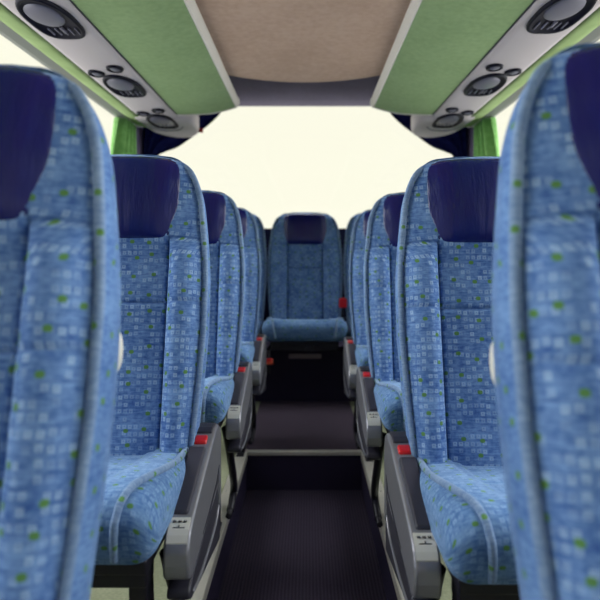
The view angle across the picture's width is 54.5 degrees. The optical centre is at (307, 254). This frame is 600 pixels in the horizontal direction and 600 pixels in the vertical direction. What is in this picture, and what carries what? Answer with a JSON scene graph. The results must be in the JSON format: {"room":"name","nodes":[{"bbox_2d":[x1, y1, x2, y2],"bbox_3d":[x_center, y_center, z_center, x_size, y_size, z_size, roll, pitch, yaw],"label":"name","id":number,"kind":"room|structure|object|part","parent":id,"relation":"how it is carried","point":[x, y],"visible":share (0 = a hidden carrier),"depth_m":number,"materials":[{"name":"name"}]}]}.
{"room":"vehicle interior","nodes":[
{"label":"vehicle interior","id":0,"kind":"room"},
{"bbox_2d":[136,127,142,153],"bbox_3d":[-1.153,-0.383,3.835,0.075,0.965,0.430,0,0,0],"label":"wall pillar","id":1,"kind":"structure","parent":0,"point":[139,130],"depth_m":3.86,"materials":[{"name":"grey plastic"}]},
{"bbox_2d":[90,401,451,599],"bbox_3d":[-0.015,0.983,0.925,2.280,0.174,6.250,0,0,0],"label":"floor","id":2,"kind":"structure","parent":0,"point":[281,425],"depth_m":2.91,"materials":[{"name":"grey carpet"}]},
{"bbox_2d":[0,64,122,599],"bbox_3d":[-0.469,0.325,0.537,0.460,1.155,0.603,0,0,0],"label":"seat","id":3,"kind":"object","parent":2,"relation":"on","point":[61,341],"visible":1,"depth_m":0.67,"materials":[{"name":"blue fabric"}]},
{"bbox_3d":[-0.280,0.129,0.789,0.035,0.108,0.060,0,0,43],"label":"grab handle","id":4,"kind":"part","parent":3,"relation":"part of","materials":[{"name":"beige plastic"}]},
{"bbox_2d":[91,154,220,599],"bbox_3d":[-0.452,0.325,1.227,0.486,1.155,0.604,0,0,0],"label":"seat","id":5,"kind":"object","parent":2,"relation":"on","point":[163,480],"visible":0.48,"depth_m":1.31,"materials":[{"name":"blue fabric"}]},
{"bbox_3d":[-0.471,0.554,1.170,0.388,0.056,0.400,0,0,0],"label":"seat frame","id":6,"kind":"part","parent":5,"relation":"part of","materials":[{"name":"black paint"}]},
{"bbox_2d":[94,448,187,564],"bbox_3d":[-0.465,0.458,1.143,0.432,0.120,0.415,0,0,0],"label":"cushion","id":7,"kind":"object","parent":5,"relation":"on","point":[146,489],"depth_m":1.00,"materials":[{"name":"blue fabric"}]},
{"bbox_3d":[-0.300,0.740,1.075,0.032,0.320,0.130,0,0,0],"label":"leg","id":8,"kind":"part","parent":5,"relation":"part of","materials":[{"name":"black paint"}]},
{"bbox_3d":[-0.465,0.149,1.382,0.455,0.804,0.292,0,0,0],"label":"backrest","id":9,"kind":"part","parent":5,"relation":"part of","materials":[{"name":"blue fabric"}]},
{"bbox_3d":[-0.264,0.732,1.192,0.037,0.341,0.190,0,0,0],"label":"brace leg","id":10,"kind":"part","parent":5,"relation":"part of","materials":[{"name":"black paint"}]},
{"bbox_3d":[-0.235,0.506,1.062,0.038,0.039,0.036,0,0,0],"label":"control plate","id":11,"kind":"part","parent":5,"relation":"part of","materials":[{"name":"grey plastic"}]},
{"bbox_3d":[-0.235,0.515,1.231,0.048,0.223,0.394,0,0,0],"label":"armrest","id":12,"kind":"part","parent":5,"relation":"part of","materials":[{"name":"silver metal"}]},
{"bbox_2d":[200,190,251,528],"bbox_3d":[-0.452,0.325,2.027,0.486,1.155,0.604,0,0,0],"label":"seat","id":13,"kind":"object","parent":2,"relation":"on","point":[227,393],"visible":0.41,"depth_m":2.11,"materials":[{"name":"blue fabric"}]},
{"bbox_2d":[200,375,233,423],"bbox_3d":[-0.465,0.458,1.942,0.432,0.120,0.415,0,0,0],"label":"cushion","id":14,"kind":"object","parent":13,"relation":"on","point":[218,393],"depth_m":1.77,"materials":[{"name":"blue fabric"}]},
{"bbox_3d":[-0.471,0.554,1.970,0.388,0.056,0.400,0,0,0],"label":"seat frame","id":15,"kind":"part","parent":13,"relation":"part of","materials":[{"name":"black paint"}]},
{"bbox_3d":[-0.465,0.149,2.182,0.455,0.804,0.292,0,0,0],"label":"backrest","id":16,"kind":"part","parent":13,"relation":"part of","materials":[{"name":"blue fabric"}]},
{"bbox_3d":[-0.264,0.732,1.992,0.037,0.341,0.190,0,0,0],"label":"brace leg","id":17,"kind":"part","parent":13,"relation":"part of","materials":[{"name":"black paint"}]},
{"bbox_3d":[-0.235,0.506,1.862,0.038,0.039,0.036,0,0,0],"label":"control plate","id":18,"kind":"part","parent":13,"relation":"part of","materials":[{"name":"grey plastic"}]},
{"bbox_3d":[-0.235,0.515,2.031,0.048,0.223,0.394,0,0,0],"label":"armrest","id":19,"kind":"part","parent":13,"relation":"part of","materials":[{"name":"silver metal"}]},
{"bbox_2d":[236,207,265,456],"bbox_3d":[-0.452,0.325,2.797,0.486,1.155,0.604,0,0,0],"label":"seat","id":20,"kind":"object","parent":2,"relation":"on","point":[253,345],"visible":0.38,"depth_m":2.88,"materials":[{"name":"blue fabric"}]},
{"bbox_3d":[-0.300,0.740,2.645,0.032,0.320,0.130,0,0,0],"label":"leg","id":21,"kind":"part","parent":20,"relation":"part of","materials":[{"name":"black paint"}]},
{"bbox_2d":[240,344,254,363],"bbox_3d":[-0.465,0.458,2.712,0.432,0.120,0.415,0,0,0],"label":"cushion","id":22,"kind":"object","parent":20,"relation":"on","point":[247,353],"depth_m":2.55,"materials":[{"name":"blue fabric"}]},
{"bbox_3d":[-0.465,0.149,2.952,0.455,0.804,0.292,0,0,0],"label":"backrest","id":23,"kind":"part","parent":20,"relation":"part of","materials":[{"name":"blue fabric"}]},
{"bbox_3d":[-0.264,0.732,2.762,0.037,0.341,0.190,0,0,0],"label":"brace leg","id":24,"kind":"part","parent":20,"relation":"part of","materials":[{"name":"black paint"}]},
{"bbox_3d":[-0.235,0.506,2.632,0.038,0.039,0.036,0,0,0],"label":"control plate","id":25,"kind":"part","parent":20,"relation":"part of","materials":[{"name":"grey plastic"}]},
{"bbox_3d":[-0.235,0.515,2.801,0.048,0.223,0.394,0,0,0],"label":"armrest","id":26,"kind":"part","parent":20,"relation":"part of","materials":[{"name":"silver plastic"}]},
{"bbox_2d":[254,340,354,400],"bbox_3d":[-0.015,0.740,3.781,2.160,0.320,0.438,0,0,0],"label":"platform","id":27,"kind":"object","parent":2,"relation":"on","point":[294,375],"visible":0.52,"depth_m":3.57,"materials":[{"name":"carpet"}]},
{"bbox_2d":[253,214,266,333],"bbox_3d":[-0.490,0.138,3.577,0.460,0.835,0.603,0,0,0],"label":"seat","id":28,"kind":"object","parent":27,"relation":"on","point":[261,231],"visible":0.17,"depth_m":3.71,"materials":[{"name":"blue fabric"}]},
{"bbox_2d":[257,321,263,333],"bbox_3d":[-0.490,0.431,3.493,0.432,0.120,0.415,0,0,0],"label":"cushion","id":29,"kind":"object","parent":28,"relation":"on","point":[260,323],"depth_m":3.40,"materials":[{"name":"blue fabric"}]},
{"bbox_2d":[262,212,347,350],"bbox_3d":[-0.015,0.138,3.577,0.494,0.835,0.603,0,0,0],"label":"seat","id":30,"kind":"object","parent":27,"relation":"on","point":[305,264],"visible":0.99,"depth_m":3.68,"materials":[{"name":"blue fabric"}]},
{"bbox_2d":[266,345,272,373],"bbox_3d":[-0.220,0.599,3.335,0.048,0.158,0.077,0,0,0],"label":"belt","id":31,"kind":"object","parent":30,"relation":"hanging from","point":[269,361],"visible":0.91,"depth_m":3.30,"materials":[{"name":"black paint"}]},
{"bbox_3d":[-0.021,0.527,3.520,0.404,0.056,0.400,0,0,0],"label":"seat frame","id":32,"kind":"part","parent":30,"relation":"part of","materials":[{"name":"black paint"}]},
{"bbox_2d":[262,319,347,340],"bbox_3d":[-0.015,0.431,3.493,0.494,0.120,0.415,0,0,0],"label":"cushion","id":33,"kind":"object","parent":30,"relation":"on","point":[274,329],"depth_m":3.30,"materials":[{"name":"blue fabric"}]},
{"bbox_3d":[-0.015,0.122,3.732,0.473,0.804,0.292,0,0,0],"label":"backrest","id":34,"kind":"part","parent":30,"relation":"part of","materials":[{"name":"blue fabric"}]},
{"bbox_2d":[339,298,346,319],"bbox_3d":[0.217,0.340,3.567,0.048,0.155,0.040,0,0,0],"label":"belt","id":35,"kind":"object","parent":30,"relation":"on","point":[342,301],"visible":0.85,"depth_m":3.55,"materials":[{"name":"black paint"}]},
{"bbox_3d":[-0.015,0.620,3.567,0.200,0.030,0.009,0,0,0],"label":"metal plate","id":36,"kind":"part","parent":27,"relation":"part of","materials":[{"name":"black metal"}]},
{"bbox_2d":[343,213,360,336],"bbox_3d":[0.460,0.138,3.577,0.460,0.835,0.603,0,0,0],"label":"seat","id":37,"kind":"object","parent":27,"relation":"on","point":[350,224],"visible":0.09,"depth_m":3.71,"materials":[{"name":"blue fabric"}]},
{"bbox_2d":[346,321,352,336],"bbox_3d":[0.460,0.431,3.493,0.432,0.120,0.415,0,0,0],"label":"cushion","id":38,"kind":"object","parent":37,"relation":"on","point":[348,323],"depth_m":3.39,"materials":[{"name":"blue fabric"}]},
{"bbox_2d":[343,209,372,460],"bbox_3d":[0.422,0.332,2.737,0.486,1.141,0.604,0,0,0],"label":"seat","id":39,"kind":"object","parent":2,"relation":"on","point":[355,352],"visible":0.21,"depth_m":2.82,"materials":[{"name":"blue fabric"}]},
{"bbox_3d":[0.205,0.520,2.741,0.048,0.220,0.394,0,0,0],"label":"armrest","id":40,"kind":"part","parent":39,"relation":"part of","materials":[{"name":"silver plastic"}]},
{"bbox_3d":[0.205,0.511,2.572,0.038,0.038,0.036,0,0,0],"label":"control plate","id":41,"kind":"part","parent":39,"relation":"part of","materials":[{"name":"grey plastic"}]},
{"bbox_3d":[0.234,0.734,2.702,0.037,0.337,0.190,0,0,0],"label":"brace leg","id":42,"kind":"part","parent":39,"relation":"part of","materials":[{"name":"black paint"}]},
{"bbox_3d":[0.435,0.159,2.892,0.455,0.794,0.292,0,0,0],"label":"backrest","id":43,"kind":"part","parent":39,"relation":"part of","materials":[{"name":"blue fabric"}]},
{"bbox_2d":[355,347,368,366],"bbox_3d":[0.435,0.463,2.652,0.432,0.119,0.415,0,0,0],"label":"cushion","id":44,"kind":"object","parent":39,"relation":"on","point":[361,353],"depth_m":2.49,"materials":[{"name":"blue fabric"}]},
{"bbox_2d":[356,192,405,527],"bbox_3d":[0.422,0.332,1.967,0.486,1.141,0.604,0,0,0],"label":"seat","id":45,"kind":"object","parent":2,"relation":"on","point":[379,401],"visible":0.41,"depth_m":2.05,"materials":[{"name":"blue fabric"}]},
{"bbox_3d":[0.205,0.520,1.971,0.048,0.220,0.394,0,0,0],"label":"armrest","id":46,"kind":"part","parent":45,"relation":"part of","materials":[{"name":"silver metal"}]},
{"bbox_3d":[0.205,0.511,1.802,0.038,0.038,0.036,0,0,0],"label":"control plate","id":47,"kind":"part","parent":45,"relation":"part of","materials":[{"name":"grey plastic"}]},
{"bbox_3d":[0.234,0.734,1.932,0.037,0.337,0.190,0,0,0],"label":"brace leg","id":48,"kind":"part","parent":45,"relation":"part of","materials":[{"name":"black paint"}]},
{"bbox_3d":[0.435,0.159,2.122,0.455,0.794,0.292,0,0,0],"label":"backrest","id":49,"kind":"part","parent":45,"relation":"part of","materials":[{"name":"blue fabric"}]},
{"bbox_2d":[374,380,405,430],"bbox_3d":[0.435,0.463,1.883,0.432,0.119,0.415,0,0,0],"label":"cushion","id":50,"kind":"object","parent":45,"relation":"on","point":[388,403],"depth_m":1.71,"materials":[{"name":"blue fabric"}]},
{"bbox_2d":[384,156,520,599],"bbox_3d":[0.422,0.332,1.177,0.486,1.141,0.604,0,0,0],"label":"seat","id":51,"kind":"object","parent":2,"relation":"on","point":[445,490],"visible":0.52,"depth_m":1.26,"materials":[{"name":"blue fabric"}]},
{"bbox_3d":[0.205,0.520,1.181,0.048,0.220,0.394,0,0,0],"label":"armrest","id":52,"kind":"part","parent":51,"relation":"part of","materials":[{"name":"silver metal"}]},
{"bbox_3d":[0.205,0.511,1.012,0.038,0.038,0.036,0,0,0],"label":"control plate","id":53,"kind":"part","parent":51,"relation":"part of","materials":[{"name":"grey plastic"}]},
{"bbox_3d":[0.234,0.734,1.142,0.037,0.337,0.190,0,0,0],"label":"brace leg","id":54,"kind":"part","parent":51,"relation":"part of","materials":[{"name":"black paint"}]},
{"bbox_3d":[0.435,0.159,1.332,0.455,0.794,0.292,0,0,0],"label":"backrest","id":55,"kind":"part","parent":51,"relation":"part of","materials":[{"name":"blue fabric"}]},
{"bbox_2d":[418,458,518,584],"bbox_3d":[0.435,0.463,1.093,0.432,0.119,0.415,0,0,0],"label":"cushion","id":56,"kind":"object","parent":51,"relation":"on","point":[463,506],"depth_m":0.95,"materials":[{"name":"blue fabric"}]},
{"bbox_3d":[0.441,0.558,1.120,0.388,0.055,0.400,0,0,0],"label":"seat frame","id":57,"kind":"part","parent":51,"relation":"part of","materials":[{"name":"black paint"}]},
{"bbox_2d":[489,42,599,599],"bbox_3d":[0.439,0.325,0.452,0.460,1.155,0.603,0,0,0],"label":"seat","id":58,"kind":"object","parent":2,"relation":"on","point":[544,356],"visible":1,"depth_m":0.59,"materials":[{"name":"blue fabric"}]},
{"bbox_3d":[0.250,0.129,0.704,0.035,0.108,0.060,0,0,-43],"label":"grab handle","id":59,"kind":"part","parent":58,"relation":"part of","materials":[{"name":"beige plastic"}]},
{"bbox_2d":[218,490,386,599],"bbox_3d":[-0.015,1.085,0.235,0.544,0.030,4.870,0,0,0],"label":"floor","id":60,"kind":"structure","parent":0,"point":[288,544],"depth_m":2.11,"materials":[{"name":"grey carpet"}]},
{"bbox_2d":[195,0,410,81],"bbox_3d":[-0.015,-0.953,0.350,0.744,0.195,5.100,0,0,0],"label":"ceiling","id":61,"kind":"structure","parent":0,"point":[268,40],"depth_m":2.28,"materials":[{"name":"beige fabric"}]},
{"bbox_2d":[0,0,239,137],"bbox_3d":[-0.746,-0.900,0.855,0.739,0.292,5.910,0,0,0],"label":"luggage rack","id":62,"kind":"object","parent":61,"relation":"attached to","point":[167,47],"visible":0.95,"depth_m":2.27,"materials":[{"name":"green fabric"}]},
{"bbox_2d":[15,0,85,39],"bbox_3d":[-0.827,-0.759,1.870,0.154,0.026,0.330,0,0,0],"label":"light","id":63,"kind":"object","parent":62,"relation":"attached to","point":[46,16],"visible":1,"depth_m":1.86,"materials":[{"name":"black plastic"}]},
{"bbox_2d":[59,26,66,33],"bbox_3d":[-0.819,-0.755,1.952,0.008,0.010,0.047,0,0,0],"label":"switch","id":64,"kind":"object","parent":63,"relation":"attached to","point":[61,28],"depth_m":1.94,"materials":[{"name":"grey plastic"}]},
{"bbox_2d":[47,27,80,34],"bbox_3d":[-0.822,-0.757,1.970,0.094,0.006,0.056,0,0,0],"label":"grille","id":65,"kind":"object","parent":63,"relation":"attached to","point":[55,28],"depth_m":1.97,"materials":[{"name":"black plastic"}]},
{"bbox_3d":[-1.074,-0.811,0.760,0.082,0.038,5.720,0,0,0],"label":"window rail","id":66,"kind":"part","parent":62,"relation":"part of","materials":[{"name":"green fabric"}]},
{"bbox_3d":[-0.835,-0.785,0.680,0.216,0.049,5.560,0,0,0],"label":"service panel","id":67,"kind":"part","parent":62,"relation":"part of","materials":[{"name":"grey plastic"}]},
{"bbox_2d":[88,70,104,77],"bbox_3d":[-0.883,-0.762,2.435,0.068,0.022,0.080,0,0,0],"label":"air nozzle","id":68,"kind":"object","parent":62,"relation":"attached to","point":[94,73],"visible":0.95,"depth_m":2.42,"materials":[{"name":"black plastic"}]},
{"bbox_2d":[106,65,122,72],"bbox_3d":[-0.787,-0.762,2.375,0.068,0.022,0.080,0,0,0],"label":"air nozzle","id":69,"kind":"object","parent":62,"relation":"attached to","point":[110,68],"visible":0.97,"depth_m":2.36,"materials":[{"name":"black plastic"}]},
{"bbox_2d":[110,117,136,153],"bbox_3d":[-1.077,-0.365,3.380,0.072,0.850,0.380,0,0,0],"label":"window curtain","id":70,"kind":"object","parent":62,"relation":"hanging from","point":[123,140],"visible":0.2,"depth_m":3.34,"materials":[{"name":"green fabric"}]},
{"bbox_2d":[102,75,145,97],"bbox_3d":[-0.827,-0.759,2.620,0.154,0.026,0.330,0,0,0],"label":"light","id":71,"kind":"object","parent":62,"relation":"attached to","point":[122,86],"visible":0.98,"depth_m":2.60,"materials":[{"name":"black plastic"}]},
{"bbox_2d":[136,111,149,115],"bbox_3d":[-0.883,-0.762,3.125,0.068,0.022,0.080,0,0,0],"label":"air nozzle","id":72,"kind":"object","parent":62,"relation":"attached to","point":[140,113],"visible":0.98,"depth_m":3.10,"materials":[{"name":"black plastic"}]},
{"bbox_3d":[-0.562,-0.807,0.568,0.329,0.054,5.335,0,0,0],"label":"panel","id":73,"kind":"part","parent":62,"relation":"part of","materials":[{"name":"green fabric"}]},
{"bbox_2d":[151,108,164,113],"bbox_3d":[-0.787,-0.762,3.065,0.068,0.022,0.080,0,0,0],"label":"air nozzle","id":74,"kind":"object","parent":62,"relation":"attached to","point":[155,110],"visible":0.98,"depth_m":3.05,"materials":[{"name":"black plastic"}]},
{"bbox_2d":[146,114,178,128],"bbox_3d":[-0.827,-0.759,3.310,0.154,0.026,0.330,0,0,0],"label":"light","id":75,"kind":"object","parent":62,"relation":"attached to","point":[152,119],"visible":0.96,"depth_m":3.27,"materials":[{"name":"grey plastic"}]},
{"bbox_3d":[-0.390,-0.839,0.568,0.025,0.041,5.335,0,0,0],"label":"edge trim","id":76,"kind":"part","parent":62,"relation":"part of","materials":[{"name":"plastic"}]},
{"bbox_2d":[370,0,599,137],"bbox_3d":[0.716,-0.900,0.855,0.739,0.292,5.910,0,0,0],"label":"luggage rack","id":77,"kind":"object","parent":61,"relation":"attached to","point":[439,47],"visible":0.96,"depth_m":2.26,"materials":[{"name":"green fabric"}]},
{"bbox_3d":[0.360,-0.839,0.568,0.025,0.041,5.335,0,0,0],"label":"edge trim","id":78,"kind":"part","parent":77,"relation":"part of","materials":[{"name":"plastic"}]},
{"bbox_2d":[432,113,463,127],"bbox_3d":[0.797,-0.759,3.290,0.154,0.026,0.330,0,0,0],"label":"light","id":79,"kind":"object","parent":77,"relation":"attached to","point":[445,119],"visible":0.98,"depth_m":3.25,"materials":[{"name":"grey plastic"}]},
{"bbox_2d":[446,107,458,112],"bbox_3d":[0.757,-0.762,3.045,0.068,0.022,0.080,0,0,0],"label":"air nozzle","id":80,"kind":"object","parent":77,"relation":"attached to","point":[451,109],"visible":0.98,"depth_m":3.03,"materials":[{"name":"black plastic"}]},
{"bbox_3d":[0.532,-0.807,0.568,0.329,0.054,5.335,0,0,0],"label":"panel","id":81,"kind":"part","parent":77,"relation":"part of","materials":[{"name":"green fabric"}]},
{"bbox_2d":[461,110,473,115],"bbox_3d":[0.853,-0.762,3.105,0.068,0.022,0.080,0,0,0],"label":"air nozzle","id":82,"kind":"object","parent":77,"relation":"attached to","point":[467,112],"visible":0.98,"depth_m":3.09,"materials":[{"name":"black plastic"}]},
{"bbox_2d":[463,73,506,96],"bbox_3d":[0.797,-0.759,2.600,0.154,0.026,0.330,0,0,0],"label":"light","id":83,"kind":"object","parent":77,"relation":"attached to","point":[485,85],"visible":0.99,"depth_m":2.58,"materials":[{"name":"black plastic"}]},
{"bbox_2d":[473,117,499,156],"bbox_3d":[1.047,-0.365,3.380,0.072,0.850,0.380,0,0,0],"label":"window curtain","id":84,"kind":"object","parent":77,"relation":"hanging from","point":[486,143],"visible":0.2,"depth_m":3.34,"materials":[{"name":"green fabric"}]},
{"bbox_2d":[486,63,503,71],"bbox_3d":[0.757,-0.762,2.355,0.068,0.022,0.080,0,0,0],"label":"air nozzle","id":85,"kind":"object","parent":77,"relation":"attached to","point":[494,67],"visible":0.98,"depth_m":2.34,"materials":[{"name":"black plastic"}]},
{"bbox_2d":[504,68,521,75],"bbox_3d":[0.853,-0.762,2.415,0.068,0.022,0.080,0,0,0],"label":"air nozzle","id":86,"kind":"object","parent":77,"relation":"attached to","point":[515,71],"visible":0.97,"depth_m":2.40,"materials":[{"name":"black plastic"}]},
{"bbox_3d":[0.805,-0.785,0.680,0.216,0.049,5.560,0,0,0],"label":"service panel","id":87,"kind":"part","parent":77,"relation":"part of","materials":[{"name":"grey plastic"}]},
{"bbox_3d":[1.044,-0.811,0.760,0.082,0.038,5.720,0,0,0],"label":"window rail","id":88,"kind":"part","parent":77,"relation":"part of","materials":[{"name":"plastic"}]},
{"bbox_2d":[526,0,596,33],"bbox_3d":[0.797,-0.759,1.820,0.154,0.026,0.330,0,0,0],"label":"light","id":89,"kind":"object","parent":77,"relation":"attached to","point":[555,16],"visible":1,"depth_m":1.83,"materials":[{"name":"black plastic"}]},
{"bbox_2d":[533,21,568,29],"bbox_3d":[0.802,-0.757,1.920,0.094,0.006,0.056,0,0,0],"label":"grille","id":90,"kind":"object","parent":89,"relation":"attached to","point":[546,23],"depth_m":1.92,"materials":[{"name":"black plastic"}]},
{"bbox_2d":[550,20,557,27],"bbox_3d":[0.805,-0.755,1.901,0.008,0.010,0.047,0,0,0],"label":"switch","id":91,"kind":"object","parent":89,"relation":"attached to","point":[554,23],"depth_m":1.90,"materials":[{"name":"grey plastic"}]},
{"bbox_2d":[228,75,379,105],"bbox_3d":[-0.015,-1.073,3.435,2.340,0.062,1.290,0,0,0],"label":"ceiling","id":92,"kind":"structure","parent":0,"point":[250,92],"depth_m":3.74,"materials":[{"name":"grey plastic"}]},
{"bbox_2d":[143,112,220,154],"bbox_3d":[-0.840,-0.625,3.939,0.551,0.831,0.046,0,0,0],"label":"curtain","id":93,"kind":"object","parent":92,"relation":"hanging from","point":[154,143],"visible":0.25,"depth_m":3.94,"materials":[{"name":"blue fabric"}]},
{"bbox_2d":[390,113,467,156],"bbox_3d":[0.810,-0.625,3.943,0.551,0.831,0.038,0,0,0],"label":"curtain","id":94,"kind":"object","parent":92,"relation":"hanging from","point":[455,144],"visible":0.27,"depth_m":3.94,"materials":[{"name":"blue fabric"}]},
{"bbox_2d":[247,456,361,489],"bbox_3d":[-0.015,0.988,2.660,0.548,0.164,0.020,0,0,0],"label":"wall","id":95,"kind":"structure","parent":0,"point":[263,472],"depth_m":2.65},
{"bbox_2d":[188,449,247,599],"bbox_3d":[-0.297,0.911,0.240,0.049,0.038,4.880,0,0,0],"label":"trim","id":96,"kind":"structure","parent":95,"relation":"attached to","point":[201,592],"depth_m":1.87,"materials":[{"name":"metal"}]},
{"bbox_2d":[206,462,246,599],"bbox_3d":[-0.280,1.000,0.225,0.006,0.140,4.850,0,0,0],"label":"baseboard","id":97,"kind":"structure","parent":95,"relation":"attached to","point":[219,573],"depth_m":2.02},
{"bbox_2d":[245,450,361,455],"bbox_3d":[-0.015,0.902,2.658,0.604,0.019,0.028,0,0,0],"label":"trim","id":98,"kind":"structure","parent":95,"relation":"attached to","point":[249,452],"depth_m":2.65,"materials":[{"name":"metal"}]},
{"bbox_2d":[362,465,397,599],"bbox_3d":[0.250,1.000,0.225,0.006,0.140,4.850,0,0,0],"label":"baseboard","id":99,"kind":"structure","parent":95,"relation":"attached to","point":[389,587],"depth_m":2.00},
{"bbox_2d":[361,452,404,599],"bbox_3d":[0.268,0.911,0.240,0.049,0.038,4.880,0,0,0],"label":"trim","id":100,"kind":"structure","parent":95,"relation":"attached to","point":[367,465],"depth_m":2.05,"materials":[{"name":"metal"}]},
{"bbox_2d":[263,228,348,336],"bbox_3d":[-0.015,0.443,4.075,2.340,1.255,0.050,0,0,0],"label":"wall","id":101,"kind":"structure","parent":0,"point":[342,231],"depth_m":4.05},
{"bbox_2d":[467,127,473,156],"bbox_3d":[1.123,-0.383,3.835,0.075,0.965,0.430,0,0,0],"label":"wall pillar","id":102,"kind":"structure","parent":0,"point":[470,131],"depth_m":3.87,"materials":[{"name":"grey plastic"}]}
]}

